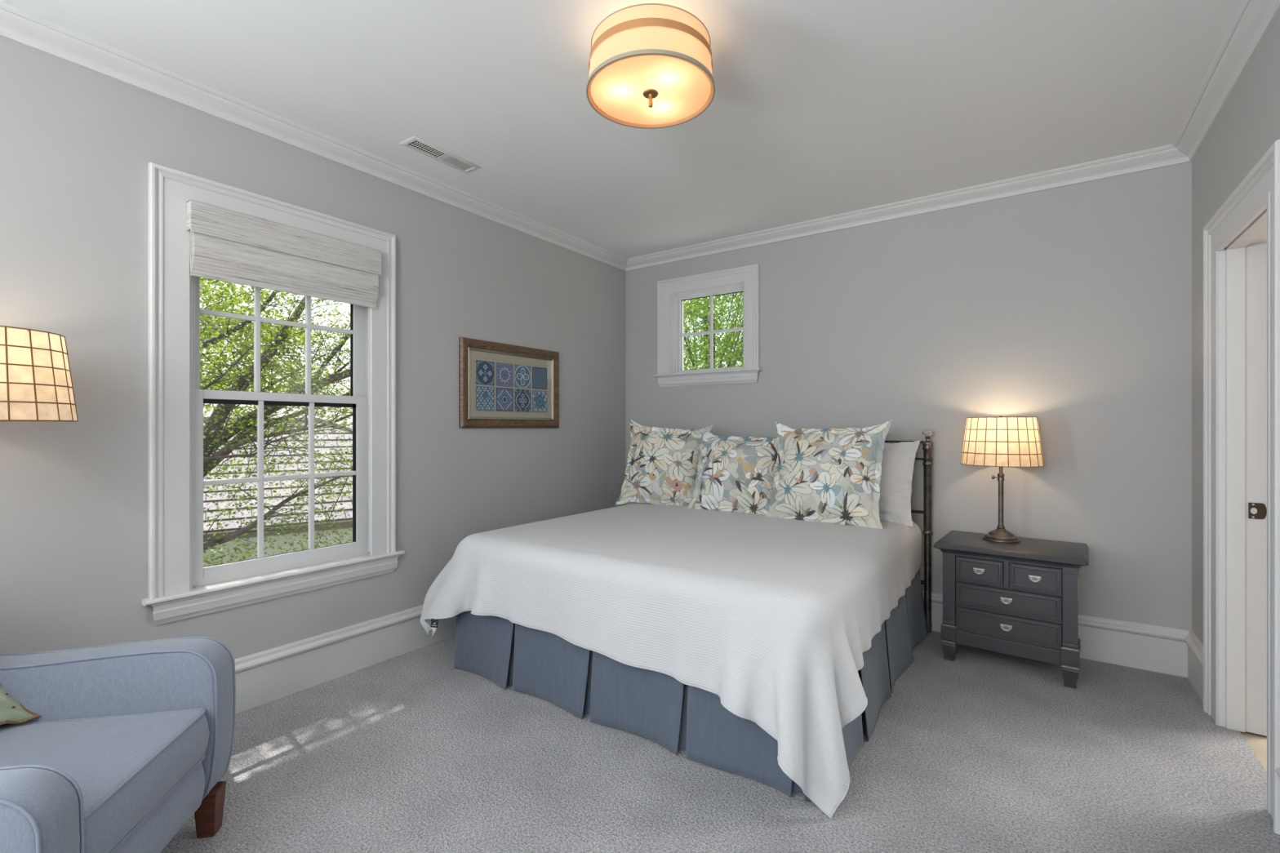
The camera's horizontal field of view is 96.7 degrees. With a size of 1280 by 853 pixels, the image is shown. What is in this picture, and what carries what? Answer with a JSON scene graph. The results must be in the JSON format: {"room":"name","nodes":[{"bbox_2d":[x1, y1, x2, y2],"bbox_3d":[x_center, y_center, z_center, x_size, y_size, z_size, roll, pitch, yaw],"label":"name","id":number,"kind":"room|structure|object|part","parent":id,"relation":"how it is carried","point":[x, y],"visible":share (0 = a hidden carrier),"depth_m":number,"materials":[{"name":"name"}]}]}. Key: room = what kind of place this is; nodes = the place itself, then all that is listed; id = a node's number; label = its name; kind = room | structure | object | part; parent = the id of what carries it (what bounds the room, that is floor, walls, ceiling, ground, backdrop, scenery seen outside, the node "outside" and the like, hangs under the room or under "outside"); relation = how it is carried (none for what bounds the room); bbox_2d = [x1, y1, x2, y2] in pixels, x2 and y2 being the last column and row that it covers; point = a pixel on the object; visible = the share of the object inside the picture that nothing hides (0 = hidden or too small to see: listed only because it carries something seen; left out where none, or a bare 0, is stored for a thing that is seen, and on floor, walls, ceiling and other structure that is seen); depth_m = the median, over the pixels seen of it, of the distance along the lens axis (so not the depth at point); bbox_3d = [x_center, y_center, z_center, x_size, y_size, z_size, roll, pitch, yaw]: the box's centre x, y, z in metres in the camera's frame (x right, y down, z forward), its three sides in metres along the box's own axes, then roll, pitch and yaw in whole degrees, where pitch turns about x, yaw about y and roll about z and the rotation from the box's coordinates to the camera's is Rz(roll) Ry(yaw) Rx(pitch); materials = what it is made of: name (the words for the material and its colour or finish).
{"room":"bedroom","nodes":[
{"label":"bedroom","id":0,"kind":"room"},
{"bbox_2d":[0,35,625,659],"bbox_3d":[-2.131,0.075,2.206,0.160,3.000,7.095,0,0,35],"label":"wall","id":1,"kind":"structure","parent":0,"point":[78,144],"depth_m":2.38,"materials":[{"name":"grey paint"}]},
{"bbox_2d":[142,161,404,625],"bbox_3d":[-1.724,-0.127,2.769,0.240,1.861,1.120,0,0,35],"label":"window","id":2,"kind":"structure","parent":1,"relation":"in","point":[180,587],"depth_m":2.57,"materials":[{"name":"white paint"}]},
{"bbox_3d":[-1.677,0.701,2.736,0.125,0.022,1.120,0,0,35],"label":"sill","id":3,"kind":"part","parent":2,"relation":"part of","materials":[{"name":"white paint"}]},
{"bbox_3d":[-1.745,-0.514,2.799,0.032,0.771,0.809,0,0,35],"label":"sash frame","id":4,"kind":"part","parent":2,"relation":"part of","materials":[{"name":"white wood"}]},
{"bbox_3d":[-1.712,0.254,2.776,0.032,0.830,0.809,0,0,35],"label":"sash frame","id":5,"kind":"part","parent":2,"relation":"part of","materials":[{"name":"white wood"}]},
{"bbox_2d":[186,200,381,308],"bbox_3d":[-1.636,-0.785,2.702,0.054,0.304,0.832,0,0,35],"label":"roman shade","id":6,"kind":"object","parent":2,"relation":"attached to","point":[225,245],"visible":1,"depth_m":2.62,"materials":[{"name":"white fabric"}]},
{"bbox_2d":[0,0,627,271],"bbox_3d":[-2.031,-1.386,2.136,0.084,0.078,6.775,0,0,35],"label":"trim","id":7,"kind":"structure","parent":1,"relation":"attached to","point":[16,24],"depth_m":2.54,"materials":[{"name":"white paint"}]},
{"bbox_2d":[234,604,456,714],"bbox_3d":[-2.051,1.156,2.150,0.034,0.238,6.775,0,0,35],"label":"baseboard","id":8,"kind":"structure","parent":1,"relation":"attached to","point":[264,677],"depth_m":2.85,"materials":[{"name":"white paint"}]},
{"bbox_2d":[458,337,559,428],"bbox_3d":[-0.855,-0.271,3.866,0.030,0.564,0.878,0,0,35],"label":"framed picture","id":9,"kind":"object","parent":1,"relation":"attached to","point":[501,385],"visible":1,"depth_m":3.82,"materials":[{"name":"brown wood"}]},
{"bbox_2d":[0,0,1241,257],"bbox_3d":[0.563,-1.485,0.323,6.733,0.120,7.095,0,0,35],"label":"ceiling","id":10,"kind":"structure","parent":0,"point":[818,108],"depth_m":2.40,"materials":[{"name":"white paint"}]},
{"bbox_2d":[399,135,481,173],"bbox_3d":[-1.040,-1.421,2.991,0.128,0.007,0.412,0,0,35],"label":"ceiling vent","id":11,"kind":"object","parent":10,"relation":"in","point":[415,143],"visible":1,"depth_m":2.95,"materials":[{"name":"white metal"}]},
{"bbox_2d":[586,3,715,128],"bbox_3d":[0.038,-1.289,2.050,0.462,0.272,0.462,0,0,35],"label":"ceiling light","id":12,"kind":"object","parent":10,"relation":"attached to","point":[651,64],"visible":1,"depth_m":1.93,"materials":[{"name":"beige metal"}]},
{"bbox_2d":[587,54,713,127],"bbox_3d":[0.038,-1.202,2.050,0.450,0.011,0.450,0,0,35],"label":"diffuser","id":13,"kind":"object","parent":12,"relation":"attached to","point":[680,87],"depth_m":2.03,"materials":[{"name":"beige glass"}]},
{"bbox_3d":[0.038,-1.201,2.050,0.462,0.014,0.462,0,0,35],"label":"trim","id":14,"kind":"part","parent":12,"relation":"part of","materials":[{"name":"beige metal"}]},
{"bbox_3d":[0.038,-1.365,2.050,0.429,0.004,0.429,0,0,33],"label":"trim","id":15,"kind":"part","parent":12,"relation":"part of","materials":[{"name":"beige"}]},
{"bbox_2d":[160,622,1279,852],"bbox_3d":[0.770,1.375,0.828,6.173,0.200,8.160,0,0,35],"label":"floor","id":16,"kind":"structure","parent":0,"point":[980,751],"depth_m":2.07,"materials":[{"name":"grey carpet"}]},
{"bbox_2d":[0,325,78,422],"bbox_3d":[-2.021,0.483,1.760,0.402,1.584,0.402,0,0,35],"label":"floor lamp","id":17,"kind":"object","parent":16,"relation":"on","point":[36,383],"visible":0.84,"depth_m":1.73,"materials":[{"name":"beige fabric"}]},
{"bbox_2d":[0,636,235,852],"bbox_3d":[-1.705,0.824,1.374,0.966,0.901,0.762,0,0,-11],"label":"armchair","id":18,"kind":"object","parent":16,"relation":"on","point":[128,742],"visible":1,"depth_m":1.59,"materials":[{"name":"blue fabric"}]},
{"bbox_2d":[0,684,39,725],"bbox_3d":[-1.908,0.732,1.500,0.281,0.213,0.362,0,0,17],"label":"throw pillow","id":19,"kind":"object","parent":18,"relation":"on","point":[11,711],"visible":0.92,"depth_m":1.60,"materials":[{"name":"green fabric"}]},
{"bbox_3d":[-1.906,0.734,1.500,0.340,0.029,0.362,37,10,14],"label":"braided cord","id":20,"kind":"part","parent":19,"relation":"part of","materials":[{"name":"brown fabric"}]},
{"bbox_3d":[-1.580,0.921,1.072,0.836,0.449,0.116,0,0,-11],"label":"arm","id":21,"kind":"part","parent":18,"relation":"part of","materials":[{"name":"blue fabric"}]},
{"bbox_2d":[0,710,209,852],"bbox_3d":[-1.563,0.907,1.402,0.662,0.155,0.536,0,0,-11],"label":"seat cushion","id":22,"kind":"object","parent":18,"relation":"on","point":[124,764],"depth_m":1.48,"materials":[{"name":"blue fabric"}]},
{"bbox_3d":[-1.589,1.062,1.397,0.686,0.146,0.544,0,0,-11],"label":"seat frame","id":23,"kind":"part","parent":18,"relation":"part of","materials":[{"name":"blue fabric"}]},
{"bbox_3d":[-1.351,1.205,1.786,0.066,0.140,0.066,0,0,-11],"label":"leg","id":24,"kind":"part","parent":18,"relation":"part of","materials":[{"name":"brown wood"}]},
{"bbox_2d":[761,430,933,679],"bbox_3d":[0.413,0.649,3.302,2.057,1.251,2.036,0,0,35],"label":"bed","id":25,"kind":"object","parent":16,"relation":"on","point":[927,448],"visible":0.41,"depth_m":3.52,"materials":[{"name":"brown metal"}]},
{"bbox_2d":[613,418,714,506],"bbox_3d":[0.171,0.293,4.202,0.700,0.706,0.272,0,0,23],"label":"cushion","id":26,"kind":"object","parent":25,"relation":"on","point":[663,467],"visible":0.92,"depth_m":4.14,"materials":[{"name":"fabric"}]},
{"bbox_2d":[420,502,921,818],"bbox_3d":[0.264,0.918,3.245,2.348,0.699,2.094,0,0,35],"label":"coverlet","id":27,"kind":"object","parent":25,"relation":"on","point":[775,619],"visible":0.91,"depth_m":2.33,"materials":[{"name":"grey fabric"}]},
{"bbox_2d":[879,440,920,527],"bbox_3d":[1.266,0.334,3.674,0.954,0.504,0.239,0,0,37],"label":"pillow","id":28,"kind":"object","parent":27,"relation":"on","point":[898,459],"visible":0.17,"depth_m":3.44,"materials":[{"name":"white fabric"}]},
{"bbox_2d":[453,569,927,801],"bbox_3d":[0.365,1.049,3.252,2.029,0.448,1.998,0,0,35],"label":"bed skirt","id":29,"kind":"object","parent":25,"relation":"hanging from","point":[654,706],"visible":0.42,"depth_m":2.44,"materials":[{"name":"blue fabric"}]},
{"bbox_3d":[-0.799,1.048,2.881,0.438,0.447,0.049,0,0,35],"label":"skirt panel","id":30,"kind":"part","parent":29,"relation":"part of","materials":[{"name":"blue fabric"}]},
{"bbox_3d":[-0.418,1.048,2.614,0.478,0.447,0.049,0,0,35],"label":"skirt panel","id":31,"kind":"part","parent":29,"relation":"part of","materials":[{"name":"blue fabric"}]},
{"bbox_3d":[-0.020,1.048,2.340,0.465,0.447,0.043,0,0,35],"label":"skirt panel","id":32,"kind":"part","parent":29,"relation":"part of","materials":[{"name":"blue fabric"}]},
{"bbox_3d":[0.361,1.048,2.076,0.438,0.447,0.039,0,0,35],"label":"skirt panel","id":33,"kind":"part","parent":29,"relation":"part of","materials":[{"name":"blue fabric"}]},
{"bbox_3d":[0.577,1.048,1.935,0.053,0.447,0.026,0,0,35],"label":"skirt panel","id":34,"kind":"part","parent":29,"relation":"part of","materials":[{"name":"blue fabric"}]},
{"bbox_3d":[0.759,1.049,2.106,0.045,0.447,0.459,0,0,35],"label":"skirt panel","id":35,"kind":"part","parent":29,"relation":"part of","materials":[{"name":"blue fabric"}]},
{"bbox_3d":[1.039,1.049,2.505,0.048,0.447,0.484,0,0,35],"label":"skirt panel","id":36,"kind":"part","parent":29,"relation":"part of","materials":[{"name":"blue fabric"}]},
{"bbox_3d":[1.329,1.049,2.912,0.056,0.447,0.484,0,0,35],"label":"skirt panel","id":37,"kind":"part","parent":29,"relation":"part of","materials":[{"name":"blue fabric"}]},
{"bbox_3d":[1.610,1.049,3.313,0.058,0.447,0.464,0,0,35],"label":"skirt panel","id":38,"kind":"part","parent":29,"relation":"part of","materials":[{"name":"blue fabric"}]},
{"bbox_2d":[687,429,778,514],"bbox_3d":[0.672,0.322,3.892,0.702,0.606,0.305,0,0,31],"label":"cushion","id":39,"kind":"object","parent":25,"relation":"on","point":[736,474],"visible":0.89,"depth_m":3.82,"materials":[{"name":"fabric"}]},
{"bbox_2d":[764,418,893,528],"bbox_3d":[1.121,0.292,3.455,0.747,0.672,0.267,0,0,37],"label":"cushion","id":40,"kind":"object","parent":25,"relation":"on","point":[827,475],"visible":0.99,"depth_m":3.36,"materials":[{"name":"fabric"}]},
{"bbox_3d":[1.182,1.025,2.773,0.024,0.060,1.940,0,0,35],"label":"rail","id":41,"kind":"part","parent":25,"relation":"part of","materials":[{"name":"blue fabric"}]},
{"bbox_3d":[0.976,0.097,4.106,1.985,0.013,0.013,0,0,35],"label":"headboard rail","id":42,"kind":"part","parent":25,"relation":"part of","materials":[{"name":"brown metal"}]},
{"bbox_3d":[0.976,0.535,4.106,1.985,0.017,0.017,0,0,35],"label":"headboard rail","id":43,"kind":"part","parent":25,"relation":"part of","materials":[{"name":"brown metal"}]},
{"bbox_3d":[1.790,0.668,3.538,0.062,1.214,0.062,0,0,35],"label":"headboard post","id":44,"kind":"part","parent":25,"relation":"part of","materials":[{"name":"brown metal"}]},
{"bbox_3d":[1.790,0.043,3.538,0.068,0.038,0.068,0,0,-36],"label":"crystal knob","id":45,"kind":"part","parent":25,"relation":"part of","materials":[{"name":"white"}]},
{"bbox_2d":[933,530,1088,688],"bbox_3d":[2.013,0.955,3.094,0.670,0.640,0.486,0,0,38],"label":"nightstand","id":46,"kind":"object","parent":16,"relation":"on","point":[1020,599],"visible":0.98,"depth_m":2.94,"materials":[{"name":"grey paint"}]},
{"bbox_3d":[1.698,1.216,3.120,0.074,0.119,0.074,0,0,38],"label":"leg","id":47,"kind":"part","parent":46,"relation":"part of","materials":[{"name":"grey paint"}]},
{"bbox_3d":[1.892,0.767,3.137,0.206,0.120,0.296,0,0,38],"label":"drawer","id":48,"kind":"part","parent":46,"relation":"part of","materials":[{"name":"grey paint"}]},
{"bbox_3d":[1.795,0.767,3.013,0.056,0.035,0.005,0,0,38],"label":"pull plate","id":49,"kind":"part","parent":46,"relation":"part of","materials":[{"name":"silver metal"}]},
{"bbox_3d":[1.798,0.767,3.018,0.214,0.126,0.012,0,0,38],"label":"drawer molding","id":50,"kind":"part","parent":46,"relation":"part of","materials":[{"name":"grey paint"}]},
{"bbox_2d":[960,416,1044,543],"bbox_3d":[2.019,0.288,3.182,0.397,0.694,0.397,0,0,35],"label":"table lamp","id":51,"kind":"object","parent":46,"relation":"on","point":[1001,442],"visible":1,"depth_m":3.05,"materials":[{"name":"beige fabric"}]},
{"bbox_3d":[2.019,0.360,3.182,0.034,0.390,0.034,0,0,35],"label":"stem","id":52,"kind":"part","parent":51,"relation":"part of","materials":[{"name":"brown metal"}]},
{"bbox_3d":[2.019,0.082,3.182,0.393,0.263,0.393,0,0,35],"label":"lamp shade","id":53,"kind":"part","parent":51,"relation":"part of","materials":[{"name":"beige fabric"}]},
{"bbox_3d":[1.891,1.041,2.938,0.056,0.035,0.005,0,0,38],"label":"pull plate","id":54,"kind":"part","parent":46,"relation":"part of","materials":[{"name":"silver metal"}]},
{"bbox_3d":[1.891,0.901,2.938,0.056,0.035,0.005,0,0,38],"label":"pull plate","id":55,"kind":"part","parent":46,"relation":"part of","materials":[{"name":"silver metal"}]},
{"bbox_3d":[1.988,1.040,3.062,0.450,0.119,0.296,0,0,38],"label":"drawer","id":56,"kind":"part","parent":46,"relation":"part of","materials":[{"name":"grey paint"}]},
{"bbox_3d":[1.894,1.040,2.942,0.458,0.125,0.012,0,0,38],"label":"drawer molding","id":57,"kind":"part","parent":46,"relation":"part of","materials":[{"name":"grey paint"}]},
{"bbox_3d":[1.894,0.900,2.942,0.458,0.113,0.012,0,0,38],"label":"drawer molding","id":58,"kind":"part","parent":46,"relation":"part of","materials":[{"name":"grey paint"}]},
{"bbox_3d":[1.902,0.832,2.953,0.464,0.286,0.018,0,0,38],"label":"frame","id":59,"kind":"part","parent":46,"relation":"part of","materials":[{"name":"grey paint"}]},
{"bbox_3d":[1.988,0.900,3.062,0.450,0.107,0.296,0,0,38],"label":"drawer","id":60,"kind":"part","parent":46,"relation":"part of","materials":[{"name":"grey paint"}]},
{"bbox_3d":[2.084,0.767,2.986,0.206,0.120,0.296,0,0,38],"label":"drawer","id":61,"kind":"part","parent":46,"relation":"part of","materials":[{"name":"grey paint"}]},
{"bbox_3d":[1.986,0.767,2.862,0.056,0.035,0.005,0,0,38],"label":"pull plate","id":62,"kind":"part","parent":46,"relation":"part of","materials":[{"name":"silver metal"}]},
{"bbox_3d":[1.990,0.767,2.867,0.214,0.126,0.012,0,0,38],"label":"drawer molding","id":63,"kind":"part","parent":46,"relation":"part of","materials":[{"name":"grey paint"}]},
{"bbox_3d":[2.113,1.216,2.794,0.074,0.119,0.074,0,0,38],"label":"leg","id":64,"kind":"part","parent":46,"relation":"part of","materials":[{"name":"grey paint"}]},
{"bbox_2d":[625,161,1191,630],"bbox_3d":[1.386,0.075,3.979,3.573,3.000,0.160,0,0,35],"label":"wall","id":65,"kind":"structure","parent":0,"point":[1068,308],"depth_m":3.33,"materials":[{"name":"grey paint"}]},
{"bbox_2d":[653,263,762,386],"bbox_3d":[0.561,-0.766,4.537,0.930,0.877,0.230,0,0,35],"label":"window","id":66,"kind":"structure","parent":65,"relation":"in","point":[670,372],"depth_m":4.52,"materials":[{"name":"white paint"}]},
{"bbox_3d":[0.527,-0.421,4.488,0.930,0.022,0.110,0,0,35],"label":"sill","id":67,"kind":"part","parent":66,"relation":"part of","materials":[{"name":"white paint"}]},
{"bbox_3d":[0.574,-0.757,4.562,0.622,0.635,0.030,0,0,35],"label":"sash frame","id":68,"kind":"part","parent":66,"relation":"part of","materials":[{"name":"white wood"}]},
{"bbox_2d":[626,143,1191,271],"bbox_3d":[1.316,-1.386,3.879,3.573,0.078,0.084,0,0,35],"label":"trim","id":69,"kind":"structure","parent":65,"relation":"attached to","point":[1166,155],"depth_m":3.51,"materials":[{"name":"white paint"}]},
{"bbox_2d":[921,590,1191,677],"bbox_3d":[1.330,1.156,3.899,3.573,0.238,0.034,0,0,35],"label":"baseboard","id":70,"kind":"structure","parent":65,"relation":"attached to","point":[1145,646],"depth_m":3.02,"materials":[{"name":"white paint"}]},
{"bbox_2d":[1191,10,1279,644],"bbox_3d":[0.918,-0.075,0.075,0.134,2.700,6.775,0,0,35],"label":"wall","id":71,"kind":"structure","parent":0,"point":[1247,126],"depth_m":2.53,"materials":[{"name":"grey paint"}]},
{"bbox_2d":[1184,631,1203,702],"bbox_3d":[2.668,1.156,2.725,0.034,0.238,0.425,0,0,35],"label":"baseboard","id":72,"kind":"structure","parent":71,"relation":"attached to","point":[1195,647],"depth_m":2.75,"materials":[{"name":"white paint"}]},
{"bbox_2d":[1173,0,1279,161],"bbox_3d":[0.829,-1.386,0.137,0.084,0.078,6.775,0,0,35],"label":"trim","id":73,"kind":"structure","parent":71,"relation":"attached to","point":[1252,20],"depth_m":2.20,"materials":[{"name":"white paint"}]},
{"bbox_2d":[1203,139,1279,835],"bbox_3d":[2.336,0.189,2.119,0.184,2.172,0.950,0,0,35],"label":"door","id":74,"kind":"structure","parent":71,"relation":"in","point":[1242,240],"depth_m":2.37,"materials":[{"name":"white paint"}]},
{"bbox_3d":[2.555,0.350,2.354,0.052,0.066,0.004,0,0,35],"label":"strike plate","id":75,"kind":"part","parent":74,"relation":"part of","materials":[{"name":"brown metal"}]},
{"bbox_2d":[1275,767,1279,777],"bbox_3d":[0.456,1.156,-0.441,0.034,0.238,5.400,0,0,35],"label":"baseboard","id":76,"kind":"structure","parent":71,"relation":"attached to","point":[1277,770],"depth_m":1.77,"materials":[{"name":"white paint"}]},
{"label":"outside","id":77,"kind":"structure","parent":0,"visible":0},
{"bbox_3d":[3.327,4.375,9.875,80.000,0.200,80.000,0,0,35],"label":"ground","id":78,"kind":"structure","parent":77,"visible":0},
{"bbox_2d":[200,276,333,416],"bbox_3d":[-9.486,0.014,10.974,4.949,8.530,7.283,0,0,35],"label":"tree","id":79,"kind":"object","parent":78,"relation":"on","point":[206,380],"visible":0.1,"depth_m":12.09,"materials":[{"name":"green plant"}]},
{"bbox_2d":[200,277,352,566],"bbox_3d":[-3.937,-0.375,5.762,5.083,9.539,7.301,0,0,35],"label":"maple tree","id":80,"kind":"object","parent":78,"relation":"on","point":[215,434],"visible":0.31,"depth_m":5.67,"materials":[{"name":"green plant"}]},
{"bbox_2d":[203,416,352,565],"bbox_3d":[-6.219,2.061,8.739,9.339,4.429,4.113,0,0,-37],"label":"house","id":81,"kind":"structure","parent":78,"relation":"on","point":[348,514],"depth_m":7.90,"materials":[{"name":"wood"}]},
{"bbox_2d":[683,292,743,370],"bbox_3d":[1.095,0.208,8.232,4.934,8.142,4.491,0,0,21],"label":"tree","id":82,"kind":"object","parent":78,"relation":"on","point":[731,364],"visible":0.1,"depth_m":7.99,"materials":[{"name":"green plant"}]}
]}

